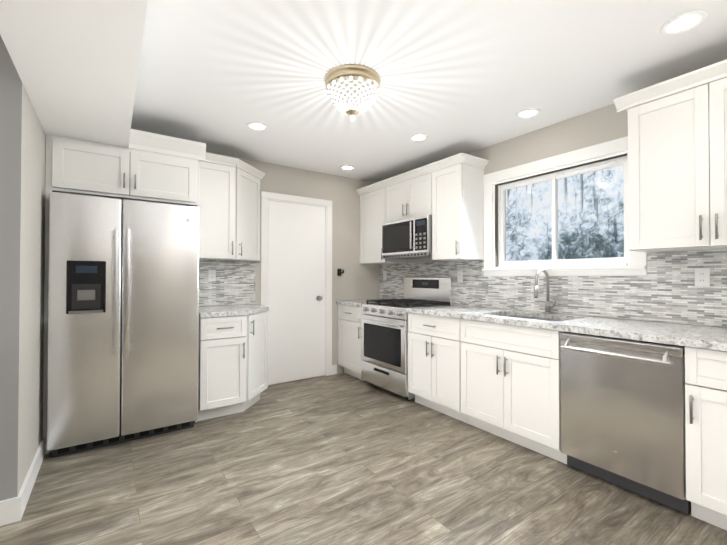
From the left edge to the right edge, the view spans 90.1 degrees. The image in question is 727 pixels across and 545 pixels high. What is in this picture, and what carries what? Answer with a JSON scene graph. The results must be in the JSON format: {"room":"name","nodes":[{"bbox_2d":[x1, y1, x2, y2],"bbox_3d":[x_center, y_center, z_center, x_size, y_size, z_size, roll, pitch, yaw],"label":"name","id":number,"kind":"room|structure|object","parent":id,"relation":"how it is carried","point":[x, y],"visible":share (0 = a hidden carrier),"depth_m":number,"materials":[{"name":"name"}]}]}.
{"room":"kitchen","nodes":[
{"label":"kitchen","id":0,"kind":"room"},
{"bbox_2d":[128,144,379,385],"bbox_3d":[-2.572,0.005,3.112,7.300,2.490,0.180,0,-1,-35],"label":"wall","id":1,"kind":"structure","parent":0,"point":[356,280],"depth_m":4.57,"materials":[{"name":"paint"}]},
{"bbox_2d":[199,260,254,305],"bbox_3d":[-1.466,0.107,3.764,0.688,0.463,0.009,0,-1,-35],"label":"tile backsplash","id":2,"kind":"structure","parent":1,"relation":"attached to","point":[233,283],"depth_m":3.79,"materials":[{"name":"tile"}]},
{"bbox_2d":[208,270,215,280],"bbox_3d":[-1.543,0.032,3.699,0.072,0.116,0.008,0,-1,-35],"label":"electrical outlet","id":3,"kind":"object","parent":2,"relation":"attached to","point":[211,275],"visible":1,"depth_m":3.70,"materials":[{"name":"white plastic"}]},
{"bbox_2d":[198,153,264,260],"bbox_3d":[-1.318,-0.611,3.637,0.777,0.965,0.397,0,-1,-35],"label":"upper cabinet","id":4,"kind":"object","parent":1,"relation":"attached to","point":[229,207],"visible":0.9,"depth_m":3.48,"materials":[{"name":"white wood"}]},
{"bbox_2d":[260,191,331,375],"bbox_3d":[-0.763,0.185,4.246,0.901,2.158,0.021,0,-1,-35],"label":"door frame","id":5,"kind":"structure","parent":1,"relation":"attached to","point":[266,197],"depth_m":4.39,"materials":[{"name":"white wood"}]},
{"bbox_2d":[268,200,324,384],"bbox_3d":[-0.746,0.224,4.221,0.721,2.056,0.081,0,-1,-35],"label":"door","id":6,"kind":"structure","parent":1,"relation":"in","point":[296,291],"depth_m":4.23,"materials":[{"name":"white wood"}]},
{"bbox_2d":[337,269,343,275],"bbox_3d":[-0.288,-0.002,4.575,0.083,0.090,0.027,0,-1,-35],"label":"phone jack","id":7,"kind":"object","parent":1,"relation":"attached to","point":[339,272],"visible":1,"depth_m":4.57,"materials":[{"name":"black plastic"}]},
{"bbox_2d":[0,372,726,544],"bbox_3d":[-0.778,1.284,0.523,7.300,0.120,6.700,0,-1,-35],"label":"floor","id":8,"kind":"structure","parent":0,"point":[343,458],"depth_m":2.08,"materials":[{"name":"brown wood"}]},
{"bbox_2d":[0,35,45,500],"bbox_3d":[-2.201,-0.003,2.381,0.140,2.490,1.445,0,-1,-35],"label":"wall pier","id":9,"kind":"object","parent":8,"relation":"on","point":[22,192],"visible":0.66,"depth_m":1.83,"materials":[{"name":"paint"}]},
{"bbox_2d":[13,439,44,521],"bbox_3d":[-1.945,1.183,2.135,0.016,0.115,0.801,0,-1,-35],"label":"baseboard","id":10,"kind":"structure","parent":9,"relation":"attached to","point":[20,502],"depth_m":1.98,"materials":[{"name":"white wood"}]},
{"bbox_2d":[47,190,199,457],"bbox_3d":[-1.887,0.354,2.919,0.915,1.790,0.836,0,-1,-35],"label":"refrigerator","id":11,"kind":"object","parent":8,"relation":"on","point":[123,321],"visible":1,"depth_m":2.58,"materials":[{"name":"grey metal"}]},
{"bbox_2d":[43,129,205,453],"bbox_3d":[-1.934,0.083,3.019,1.023,2.333,0.695,0,-1,-35],"label":"surround","id":12,"kind":"object","parent":8,"relation":"on","point":[151,167],"visible":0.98,"depth_m":2.73,"materials":[{"name":"white"}]},
{"bbox_2d":[197,311,267,420],"bbox_3d":[-1.257,0.818,3.448,0.681,0.875,0.755,0,-1,-35],"label":"base cabinet","id":13,"kind":"object","parent":8,"relation":"on","point":[233,364],"visible":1,"depth_m":3.13,"materials":[{"name":"white wood"}]},
{"bbox_2d":[199,304,268,317],"bbox_3d":[-1.261,0.357,3.467,0.688,0.040,0.727,0,-1,-35],"label":"countertop","id":14,"kind":"structure","parent":13,"relation":"on","point":[225,310],"depth_m":3.29,"materials":[{"name":"stone"}]},
{"bbox_2d":[338,304,363,380],"bbox_3d":[0.091,0.831,4.514,0.710,0.875,0.546,0,-1,-35],"label":"base cabinet","id":15,"kind":"object","parent":8,"relation":"on","point":[349,341],"visible":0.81,"depth_m":4.34,"materials":[{"name":"white wood"}]},
{"bbox_2d":[336,299,382,306],"bbox_3d":[0.097,0.370,4.523,0.697,0.040,0.547,0,-1,-35],"label":"countertop","id":16,"kind":"structure","parent":15,"relation":"on","point":[358,302],"depth_m":4.36,"materials":[{"name":"stone"}]},
{"bbox_2d":[359,277,452,400],"bbox_3d":[0.440,0.658,3.962,0.747,1.210,0.754,0,-1,-35],"label":"range","id":17,"kind":"object","parent":8,"relation":"on","point":[384,344],"visible":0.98,"depth_m":3.82,"materials":[{"name":"silver metal"}]},
{"bbox_2d":[408,313,467,422],"bbox_3d":[0.865,0.820,3.404,0.710,0.875,0.637,0,-1,-35],"label":"base cabinet","id":18,"kind":"object","parent":8,"relation":"on","point":[434,362],"visible":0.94,"depth_m":3.19,"materials":[{"name":"white wood"}]},
{"bbox_2d":[460,315,566,463],"bbox_3d":[1.277,0.814,2.813,0.710,0.875,0.797,0,-1,-35],"label":"base cabinet","id":19,"kind":"object","parent":8,"relation":"on","point":[511,383],"visible":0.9,"depth_m":2.58,"materials":[{"name":"white wood"}]},
{"bbox_2d":[405,305,726,350],"bbox_3d":[1.663,0.348,2.276,0.697,0.040,3.410,0,-1,-35],"label":"countertop","id":20,"kind":"structure","parent":19,"relation":"on","point":[703,336],"depth_m":2.29,"materials":[{"name":"stone"}]},
{"bbox_2d":[507,315,557,320],"bbox_3d":[1.286,0.483,2.817,0.480,0.207,0.710,0,-1,-35],"label":"sink basin","id":21,"kind":"object","parent":20,"relation":"in","point":[507,315],"depth_m":3.01,"materials":[{"name":"silver metal"}]},
{"bbox_2d":[534,269,557,313],"bbox_3d":[1.459,0.151,2.910,0.224,0.367,0.110,0,-1,-35],"label":"faucet","id":22,"kind":"object","parent":20,"relation":"on","point":[548,305],"visible":1,"depth_m":2.95,"materials":[{"name":"silver metal"}]},
{"bbox_2d":[560,332,690,513],"bbox_3d":[1.657,0.811,2.219,0.711,0.868,0.604,0,-1,-35],"label":"dishwasher","id":23,"kind":"object","parent":8,"relation":"on","point":[622,413],"visible":0.77,"depth_m":2.00,"materials":[{"name":"grey metal"}]},
{"bbox_2d":[685,346,726,529],"bbox_3d":[1.992,0.804,1.787,0.710,0.875,0.479,0,-1,-35],"label":"base cabinet","id":24,"kind":"object","parent":8,"relation":"on","point":[706,424],"visible":1,"depth_m":1.75,"materials":[{"name":"white wood"}]},
{"bbox_2d":[131,0,726,182],"bbox_3d":[-0.775,-1.326,0.551,7.300,0.120,6.700,0,-1,-35],"label":"ceiling","id":25,"kind":"structure","parent":0,"point":[456,76],"depth_m":2.21,"materials":[{"name":"paint"}]},
{"bbox_2d":[0,0,147,147],"bbox_3d":[-0.587,-1.120,0.619,0.477,0.290,6.200,0,-1,-35],"label":"ceiling soffit","id":26,"kind":"object","parent":25,"relation":"attached to","point":[76,63],"visible":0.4,"depth_m":1.64,"materials":[{"name":"white paint"}]},
{"bbox_2d":[247,122,268,130],"bbox_3d":[-0.896,-1.235,3.074,0.180,0.008,0.180,0,-1,-35],"label":"recessed light","id":27,"kind":"object","parent":25,"relation":"in","point":[256,126],"visible":0.98,"depth_m":3.07,"materials":[{"name":"white plastic"}]},
{"bbox_2d":[340,165,354,169],"bbox_3d":[-0.189,-1.221,4.235,0.180,0.008,0.180,0,-1,-35],"label":"recessed light","id":28,"kind":"object","parent":25,"relation":"in","point":[346,167],"visible":0.96,"depth_m":4.23,"materials":[{"name":"white plastic"}]},
{"bbox_2d":[324,64,380,121],"bbox_3d":[-0.070,-1.110,2.345,0.364,0.269,0.364,0,-1,-35],"label":"crystal ceiling light","id":29,"kind":"object","parent":25,"relation":"attached to","point":[352,90],"visible":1,"depth_m":2.24,"materials":[{"name":"clear glass"}]},
{"bbox_2d":[409,134,428,141],"bbox_3d":[0.505,-1.230,3.314,0.180,0.008,0.180,0,-1,-35],"label":"recessed light","id":30,"kind":"object","parent":25,"relation":"in","point":[418,137],"visible":1,"depth_m":3.31,"materials":[{"name":"white plastic"}]},
{"bbox_2d":[516,108,540,118],"bbox_3d":[1.279,-1.235,2.819,0.180,0.008,0.180,0,-1,-35],"label":"recessed light","id":31,"kind":"object","parent":25,"relation":"in","point":[527,113],"visible":1,"depth_m":2.82,"materials":[{"name":"white plastic"}]},
{"bbox_2d":[660,10,707,34],"bbox_3d":[1.597,-1.245,1.814,0.180,0.008,0.180,0,-1,-35],"label":"recessed light","id":32,"kind":"object","parent":25,"relation":"in","point":[683,22],"visible":1,"depth_m":1.81,"materials":[{"name":"white plastic"}]},
{"bbox_2d":[380,77,726,326],"bbox_3d":[2.074,0.003,2.463,0.180,2.490,6.560,0,-1,-35],"label":"wall","id":33,"kind":"structure","parent":0,"point":[600,125],"depth_m":3.02,"materials":[{"name":"paint"}]},
{"bbox_2d":[358,185,406,263],"bbox_3d":[0.243,-0.562,4.633,0.343,0.895,0.548,0,-1,-35],"label":"upper cabinet","id":34,"kind":"object","parent":33,"relation":"attached to","point":[372,203],"depth_m":4.54,"materials":[{"name":"white wood"}]},
{"bbox_2d":[384,169,431,222],"bbox_3d":[0.617,-0.800,4.100,0.343,0.431,0.754,0,-1,-35],"label":"upper cabinet","id":35,"kind":"object","parent":33,"relation":"attached to","point":[411,198],"depth_m":3.96,"materials":[{"name":"white wood"}]},
{"bbox_2d":[382,215,431,258],"bbox_3d":[0.574,-0.373,4.066,0.447,0.413,0.750,0,-1,-35],"label":"microwave","id":36,"kind":"object","parent":35,"relation":"attached to","point":[409,238],"visible":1,"depth_m":3.90,"materials":[{"name":"silver metal"}]},
{"bbox_2d":[432,161,483,260],"bbox_3d":[0.941,-0.572,3.632,0.343,0.895,0.377,0,-1,-35],"label":"upper cabinet","id":37,"kind":"object","parent":33,"relation":"attached to","point":[449,197],"depth_m":3.50,"materials":[{"name":"white wood"}]},
{"bbox_2d":[380,249,726,326],"bbox_3d":[1.572,0.102,3.012,0.009,0.463,4.717,0,-1,-35],"label":"tile backsplash","id":38,"kind":"structure","parent":33,"relation":"attached to","point":[665,289],"depth_m":2.67,"materials":[{"name":"tile"}]},
{"bbox_2d":[383,271,386,279],"bbox_3d":[0.285,0.037,4.842,0.008,0.116,0.072,0,-1,-35],"label":"light switch","id":39,"kind":"object","parent":38,"relation":"attached to","point":[384,275],"visible":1,"depth_m":4.83,"materials":[{"name":"white plastic"}]},
{"bbox_2d":[457,271,462,282],"bbox_3d":[1.011,0.046,3.800,0.008,0.116,0.072,0,-1,-35],"label":"electrical outlet","id":40,"kind":"object","parent":38,"relation":"attached to","point":[459,276],"visible":1,"depth_m":3.79,"materials":[{"name":"white plastic"}]},
{"bbox_2d":[694,268,709,286],"bbox_3d":[2.095,0.031,2.245,0.008,0.116,0.072,0,-1,-35],"label":"electrical outlet","id":41,"kind":"object","parent":38,"relation":"attached to","point":[702,277],"visible":1,"depth_m":2.24,"materials":[{"name":"white plastic"}]},
{"bbox_2d":[482,136,646,275],"bbox_3d":[1.604,-0.466,3.055,0.180,0.990,1.318,0,-1,-35],"label":"window","id":42,"kind":"structure","parent":33,"relation":"in","point":[631,263],"depth_m":3.04,"materials":[{"name":"white"}]},
{"bbox_2d":[622,71,726,252],"bbox_3d":[2.043,-0.588,2.050,0.343,0.895,0.826,0,-1,-35],"label":"upper cabinet","id":43,"kind":"object","parent":33,"relation":"attached to","point":[677,171],"depth_m":2.09,"materials":[{"name":"white wood"}]},
{"label":"outside","id":44,"kind":"structure","parent":0,"visible":0},
{"bbox_2d":[506,165,623,260],"bbox_3d":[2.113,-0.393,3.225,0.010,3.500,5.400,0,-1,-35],"label":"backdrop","id":45,"kind":"structure","parent":44,"point":[582,198],"depth_m":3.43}
]}

